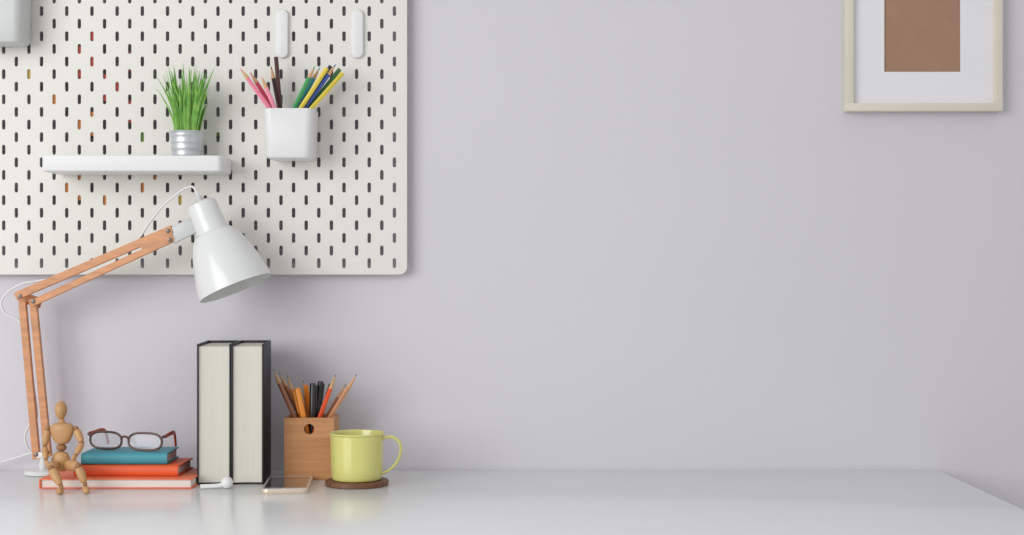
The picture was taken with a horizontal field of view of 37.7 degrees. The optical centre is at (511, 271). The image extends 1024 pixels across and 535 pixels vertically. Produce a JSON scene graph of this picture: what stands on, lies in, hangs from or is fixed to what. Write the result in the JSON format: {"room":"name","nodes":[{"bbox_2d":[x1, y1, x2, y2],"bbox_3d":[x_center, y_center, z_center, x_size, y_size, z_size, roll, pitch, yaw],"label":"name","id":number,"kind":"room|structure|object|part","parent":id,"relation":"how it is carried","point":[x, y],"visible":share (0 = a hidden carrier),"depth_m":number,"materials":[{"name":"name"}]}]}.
{"room":"home office","nodes":[
{"label":"home office","id":0,"kind":"room"},
{"bbox_2d":[0,0,1023,509],"bbox_3d":[0.000,-0.258,2.450,6.000,2.650,0.100,0,0,0],"label":"wall","id":1,"kind":"structure","parent":0,"point":[642,234],"depth_m":2.40,"materials":[{"name":"paint"}]},
{"bbox_2d":[0,0,406,274],"bbox_3d":[-0.547,-0.276,2.390,0.760,0.560,0.020,0,0,0],"label":"pegboard","id":2,"kind":"object","parent":1,"relation":"attached to","point":[27,264],"visible":0.86,"depth_m":2.38,"materials":[{"name":"white plastic"}]},
{"bbox_2d":[0,0,30,46],"bbox_3d":[-0.803,-0.416,2.351,0.090,0.120,0.064,0,0,0],"label":"cup","id":3,"kind":"object","parent":2,"relation":"attached to","point":[15,15],"visible":1,"depth_m":2.32,"materials":[{"name":"grey plastic"}]},
{"bbox_2d":[53,89,65,110],"bbox_3d":[-0.723,-0.274,2.383,0.029,0.034,0.001,0,0,0],"label":"paper note","id":4,"kind":"object","parent":2,"relation":"attached to","point":[54,96],"visible":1,"depth_m":2.38,"materials":[{"name":"orange paper"}]},
{"bbox_2d":[65,175,80,199],"bbox_3d":[-0.703,-0.137,2.383,0.038,0.046,0.001,0,0,0],"label":"paper note","id":5,"kind":"object","parent":2,"relation":"attached to","point":[79,176],"visible":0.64,"depth_m":2.38,"materials":[{"name":"orange paper"}]},
{"bbox_2d":[78,112,93,135],"bbox_3d":[-0.675,-0.235,2.383,0.032,0.038,0.001,0,0,0],"label":"paper note","id":6,"kind":"object","parent":2,"relation":"attached to","point":[92,113],"visible":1,"depth_m":2.38,"materials":[{"name":"orange paper"}]},
{"bbox_2d":[42,156,230,174],"bbox_3d":[-0.582,-0.166,2.337,0.275,0.024,0.092,0,0,0],"label":"shelf","id":7,"kind":"object","parent":2,"relation":"attached to","point":[60,165],"visible":1,"depth_m":2.29,"materials":[{"name":"white plastic"}]},
{"bbox_2d":[154,63,213,155],"bbox_3d":[-0.505,-0.247,2.331,0.096,0.160,0.079,0,0,0],"label":"potted grass","id":8,"kind":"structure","parent":7,"relation":"on","point":[186,104],"depth_m":2.32,"materials":[{"name":"plant"}]},
{"bbox_2d":[141,127,154,141],"bbox_3d":[-0.579,-0.216,2.383,0.022,0.027,0.001,0,0,0],"label":"paper note","id":9,"kind":"object","parent":2,"relation":"attached to","point":[142,133],"visible":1,"depth_m":2.38,"materials":[{"name":"green paper"}]},
{"bbox_2d":[141,176,156,192],"bbox_3d":[-0.576,-0.137,2.383,0.026,0.031,0.001,0,0,0],"label":"paper note","id":10,"kind":"object","parent":2,"relation":"attached to","point":[155,177],"visible":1,"depth_m":2.38,"materials":[{"name":"orange paper"}]},
{"bbox_2d":[276,9,288,58],"bbox_3d":[-0.364,-0.377,2.377,0.020,0.077,0.007,0,0,0],"label":"clip","id":11,"kind":"object","parent":2,"relation":"attached to","point":[282,17],"visible":1,"depth_m":2.37,"materials":[{"name":"white plastic"}]},
{"bbox_2d":[264,108,317,160],"bbox_3d":[-0.344,-0.214,2.344,0.077,0.077,0.078,0,0,0],"label":"cup","id":12,"kind":"object","parent":2,"relation":"attached to","point":[290,133],"visible":1,"depth_m":2.31,"materials":[{"name":"white plastic"}]},
{"bbox_2d":[240,68,270,107],"bbox_3d":[-0.371,-0.248,2.320,0.100,0.134,0.007,0,0,0],"label":"pencil","id":13,"kind":"object","parent":12,"relation":"in","point":[246,76],"visible":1,"depth_m":2.32,"materials":[{"name":"paint"}]},
{"bbox_2d":[250,72,271,107],"bbox_3d":[-0.366,-0.246,2.332,0.083,0.130,0.007,0,0,0],"label":"pencil","id":14,"kind":"object","parent":12,"relation":"in","point":[255,80],"visible":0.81,"depth_m":2.33,"materials":[{"name":"paint"}]},
{"bbox_2d":[261,76,276,107],"bbox_3d":[-0.361,-0.243,2.322,0.055,0.122,0.007,0,0,0],"label":"pencil","id":15,"kind":"object","parent":12,"relation":"in","point":[265,86],"visible":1,"depth_m":2.32,"materials":[{"name":"paint"}]},
{"bbox_2d":[271,67,277,107],"bbox_3d":[-0.363,-0.253,2.354,0.031,0.141,0.007,0,0,0],"label":"pencil","id":16,"kind":"object","parent":12,"relation":"in","point":[273,78],"visible":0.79,"depth_m":2.35,"materials":[{"name":"paint"}]},
{"bbox_2d":[274,57,282,107],"bbox_3d":[-0.362,-0.259,2.342,0.019,0.153,0.007,0,0,0],"label":"pencil","id":17,"kind":"object","parent":12,"relation":"in","point":[276,62],"visible":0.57,"depth_m":2.34,"materials":[{"name":"paint"}]},
{"bbox_2d":[292,66,314,107],"bbox_3d":[-0.340,-0.250,2.320,0.070,0.137,0.007,0,0,0],"label":"pencil","id":18,"kind":"object","parent":12,"relation":"in","point":[309,76],"visible":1,"depth_m":2.32,"materials":[{"name":"paint"}]},
{"bbox_2d":[297,67,319,107],"bbox_3d":[-0.336,-0.250,2.330,0.077,0.137,0.007,0,0,0],"label":"pencil","id":19,"kind":"object","parent":12,"relation":"in","point":[314,76],"visible":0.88,"depth_m":2.33,"materials":[{"name":"paint"}]},
{"bbox_2d":[299,67,328,107],"bbox_3d":[-0.329,-0.249,2.318,0.091,0.135,0.007,0,0,0],"label":"pencil","id":20,"kind":"object","parent":12,"relation":"in","point":[325,69],"visible":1,"depth_m":2.31,"materials":[{"name":"paint"}]},
{"bbox_2d":[304,64,335,107],"bbox_3d":[-0.324,-0.252,2.324,0.102,0.141,0.007,0,0,0],"label":"pencil","id":21,"kind":"object","parent":12,"relation":"in","point":[328,74],"visible":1,"depth_m":2.32,"materials":[{"name":"paint"}]},
{"bbox_2d":[308,68,340,107],"bbox_3d":[-0.320,-0.249,2.334,0.109,0.136,0.007,0,0,0],"label":"pencil","id":22,"kind":"object","parent":12,"relation":"in","point":[338,70],"visible":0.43,"depth_m":2.33,"materials":[{"name":"paint"}]},
{"bbox_2d":[309,72,343,108],"bbox_3d":[-0.317,-0.245,2.320,0.115,0.128,0.007,0,0,0],"label":"pencil","id":23,"kind":"object","parent":12,"relation":"in","point":[335,81],"visible":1,"depth_m":2.32,"materials":[{"name":"paint"}]},
{"bbox_2d":[351,9,363,58],"bbox_3d":[-0.245,-0.377,2.377,0.020,0.077,0.007,0,0,0],"label":"clip","id":24,"kind":"object","parent":2,"relation":"attached to","point":[357,17],"visible":1,"depth_m":2.37,"materials":[{"name":"white plastic"}]},
{"bbox_2d":[843,0,1002,111],"bbox_3d":[0.654,-0.435,2.389,0.249,0.360,0.022,0,0,0],"label":"picture frame","id":25,"kind":"object","parent":1,"relation":"attached to","point":[899,55],"visible":1,"depth_m":2.39,"materials":[{"name":"beige wood"}]},
{"bbox_2d":[884,0,959,71],"bbox_3d":[0.654,-0.435,2.391,0.224,0.335,0.002,0,0,0],"label":"print","id":26,"kind":"object","parent":25,"relation":"attached to","point":[920,35],"depth_m":2.39,"materials":[{"name":"paper"}]},
{"bbox_3d":[0.000,1.092,0.450,6.000,0.050,3.900,0,0,0],"label":"floor","id":27,"kind":"structure","parent":0,"visible":0},
{"bbox_2d":[0,470,1023,534],"bbox_3d":[-0.260,0.692,2.009,1.883,0.750,0.778,0,0,0],"label":"desk","id":28,"kind":"object","parent":27,"relation":"on","point":[413,502],"visible":0.94,"depth_m":2.03,"materials":[{"name":"laminate"}]},
{"bbox_2d":[42,401,89,494],"bbox_3d":[-0.644,0.253,2.172,0.056,0.128,0.101,0,0,-29],"label":"mannequin","id":29,"kind":"object","parent":28,"relation":"on","point":[61,432],"visible":1,"depth_m":2.19},
{"bbox_3d":[-0.683,0.243,2.201,0.012,0.022,0.012,0,0,0],"label":"arm","id":30,"kind":"part","parent":29,"relation":"part of","materials":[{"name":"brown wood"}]},
{"bbox_3d":[-0.635,0.240,2.200,0.016,0.020,0.013,0,0,0],"label":"arm","id":31,"kind":"part","parent":29,"relation":"part of","materials":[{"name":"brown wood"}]},
{"bbox_2d":[39,468,199,488],"bbox_3d":[-0.579,0.309,2.250,0.224,0.015,0.120,0,0,0],"label":"book","id":32,"kind":"object","parent":28,"relation":"on","point":[187,480],"visible":0.71,"depth_m":2.19,"materials":[{"name":"white paper"}]},
{"bbox_2d":[74,458,192,475],"bbox_3d":[-0.569,0.294,2.261,0.154,0.016,0.097,0,0,1],"label":"book","id":33,"kind":"object","parent":32,"relation":"on","point":[179,466],"visible":0.76,"depth_m":2.21,"materials":[{"name":"paper"}]},
{"bbox_2d":[81,447,178,463],"bbox_3d":[-0.577,0.278,2.268,0.127,0.016,0.087,0,0,-1],"label":"book","id":34,"kind":"object","parent":33,"relation":"on","point":[122,455],"visible":0.96,"depth_m":2.23,"materials":[{"name":"teal paper"}]},
{"bbox_2d":[87,428,176,450],"bbox_3d":[-0.574,0.254,2.279,0.135,0.029,0.059,0,0,17],"label":"eyeglasses","id":35,"kind":"object","parent":34,"relation":"on","point":[90,434],"visible":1,"depth_m":2.26,"materials":[{"name":"brown"}]},
{"bbox_2d":[0,186,271,476],"bbox_3d":[-0.653,0.092,2.349,0.585,0.450,0.116,0,0,14],"label":"desk lamp","id":36,"kind":"object","parent":28,"relation":"on","point":[225,262],"visible":0.96,"depth_m":2.30,"materials":[{"name":"white metal"}]},
{"bbox_3d":[-0.753,0.044,2.345,0.038,0.026,0.005,0,0,0],"label":"elbow plate","id":37,"kind":"part","parent":36,"relation":"part of","materials":[{"name":"brown wood"}]},
{"bbox_3d":[-0.712,0.092,2.353,0.475,0.450,0.045,0,0,8],"label":"power cord","id":38,"kind":"part","parent":36,"relation":"part of","materials":[{"name":"white plastic"}]},
{"bbox_3d":[-0.425,-0.033,2.291,0.116,0.162,0.116,0,0,-35],"label":"lamp shade","id":39,"kind":"part","parent":36,"relation":"part of","materials":[{"name":"white metal"}]},
{"bbox_2d":[200,476,232,488],"bbox_3d":[-0.432,0.308,2.195,0.047,0.018,0.018,0,0,0],"label":"earphones","id":40,"kind":"object","parent":28,"relation":"on","point":[226,482],"visible":1,"depth_m":2.19,"materials":[{"name":"white plastic"}]},
{"bbox_3d":[-0.439,0.312,2.193,0.033,0.009,0.007,0,0,-9],"label":"stem","id":41,"kind":"part","parent":40,"relation":"part of","materials":[{"name":"white plastic"}]},
{"bbox_2d":[197,340,239,484],"bbox_3d":[-0.448,0.212,2.293,0.050,0.210,0.123,0,0,-4],"label":"hardcover book","id":42,"kind":"object","parent":28,"relation":"on","point":[213,356],"visible":0.72,"depth_m":2.24,"materials":[{"name":"white paper"}]},
{"bbox_2d":[231,340,270,484],"bbox_3d":[-0.398,0.212,2.295,0.048,0.210,0.125,0,0,-4],"label":"hardcover book","id":43,"kind":"object","parent":28,"relation":"on","point":[250,359],"visible":0.97,"depth_m":2.24,"materials":[{"name":"white paper"}]},
{"bbox_2d":[261,476,312,493],"bbox_3d":[-0.330,0.313,2.210,0.067,0.007,0.140,0,0,-5],"label":"smartphone","id":44,"kind":"object","parent":28,"relation":"on","point":[274,484],"visible":1,"depth_m":2.18,"materials":[{"name":"beige"}]},
{"bbox_2d":[284,414,338,479],"bbox_3d":[-0.309,0.270,2.320,0.076,0.094,0.070,0,0,0],"label":"pencil box","id":45,"kind":"object","parent":28,"relation":"on","point":[305,454],"visible":0.79,"depth_m":2.29,"materials":[{"name":"brown wood"}]},
{"bbox_2d":[273,370,296,417],"bbox_3d":[-0.331,0.230,2.308,0.074,0.161,0.007,0,0,0],"label":"pencil","id":46,"kind":"object","parent":45,"relation":"in","point":[279,383],"visible":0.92,"depth_m":2.31,"materials":[{"name":"paint"}]},
{"bbox_2d":[279,373,298,417],"bbox_3d":[-0.324,0.233,2.330,0.076,0.155,0.007,0,0,0],"label":"pencil","id":47,"kind":"object","parent":45,"relation":"in","point":[284,383],"visible":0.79,"depth_m":2.33,"materials":[{"name":"paint"}]},
{"bbox_2d":[287,376,299,417],"bbox_3d":[-0.321,0.235,2.318,0.054,0.151,0.007,0,0,0],"label":"pencil","id":48,"kind":"object","parent":45,"relation":"in","point":[291,387],"visible":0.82,"depth_m":2.32,"materials":[{"name":"paint"}]},
{"bbox_2d":[293,388,309,433],"bbox_3d":[-0.316,0.244,2.302,0.038,0.132,0.010,0,0,0],"label":"pen","id":49,"kind":"object","parent":45,"relation":"in","point":[297,391],"visible":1,"depth_m":2.30,"materials":[{"name":"paint"}]},
{"bbox_2d":[303,381,308,426],"bbox_3d":[-0.313,0.239,2.334,0.024,0.142,0.007,0,0,0],"label":"pencil","id":50,"kind":"object","parent":45,"relation":"in","point":[304,398],"visible":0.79,"depth_m":2.33,"materials":[{"name":"paint"}]},
{"bbox_2d":[304,385,308,417],"bbox_3d":[-0.309,0.242,2.320,0.024,0.135,0.007,0,0,0],"label":"pencil","id":51,"kind":"object","parent":45,"relation":"in","point":[306,388],"visible":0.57,"depth_m":2.32,"materials":[{"name":"paint"}]},
{"bbox_2d":[309,383,316,433],"bbox_3d":[-0.307,0.240,2.308,0.012,0.138,0.010,1,0,0],"label":"pen","id":52,"kind":"object","parent":45,"relation":"in","point":[313,388],"visible":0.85,"depth_m":2.30,"materials":[{"name":"paint"}]},
{"bbox_2d":[315,381,324,417],"bbox_3d":[-0.304,0.239,2.326,0.029,0.141,0.010,0,0,0],"label":"pen","id":53,"kind":"object","parent":45,"relation":"in","point":[320,385],"visible":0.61,"depth_m":2.32,"materials":[{"name":"paint"}]},
{"bbox_2d":[312,375,335,432],"bbox_3d":[-0.301,0.234,2.306,0.060,0.154,0.007,0,0,0],"label":"pencil","id":54,"kind":"object","parent":45,"relation":"in","point":[330,388],"visible":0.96,"depth_m":2.30,"materials":[{"name":"paint"}]},
{"bbox_2d":[324,384,345,417],"bbox_3d":[-0.298,0.242,2.334,0.080,0.137,0.007,0,0,0],"label":"pencil","id":55,"kind":"object","parent":45,"relation":"in","point":[342,390],"visible":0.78,"depth_m":2.33,"materials":[{"name":"paint"}]},
{"bbox_3d":[-0.274,0.270,2.320,0.006,0.094,0.058,0,0,0],"label":"panel","id":56,"kind":"part","parent":45,"relation":"part of","materials":[{"name":"brown wood"}]},
{"bbox_2d":[327,374,356,417],"bbox_3d":[-0.288,0.234,2.316,0.099,0.154,0.007,0,0,0],"label":"pencil","id":57,"kind":"object","parent":45,"relation":"in","point":[349,385],"visible":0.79,"depth_m":2.31,"materials":[{"name":"paint"}]},
{"bbox_2d":[325,477,388,488],"bbox_3d":[-0.231,0.313,2.231,0.094,0.008,0.094,0,0,0],"label":"coaster","id":58,"kind":"object","parent":28,"relation":"on","point":[329,482],"visible":0.7,"depth_m":2.19,"materials":[{"name":"brown wood"}]},
{"bbox_2d":[329,429,402,482],"bbox_3d":[-0.224,0.274,2.225,0.101,0.070,0.083,0,0,40],"label":"mug","id":59,"kind":"object","parent":58,"relation":"on","point":[356,455],"visible":1,"depth_m":2.20,"materials":[{"name":"yellow ceramic"}]},
{"bbox_3d":[-0.178,0.271,2.225,0.031,0.058,0.011,0,0,7],"label":"handle","id":60,"kind":"part","parent":59,"relation":"part of","materials":[{"name":"yellow ceramic"}]}
]}

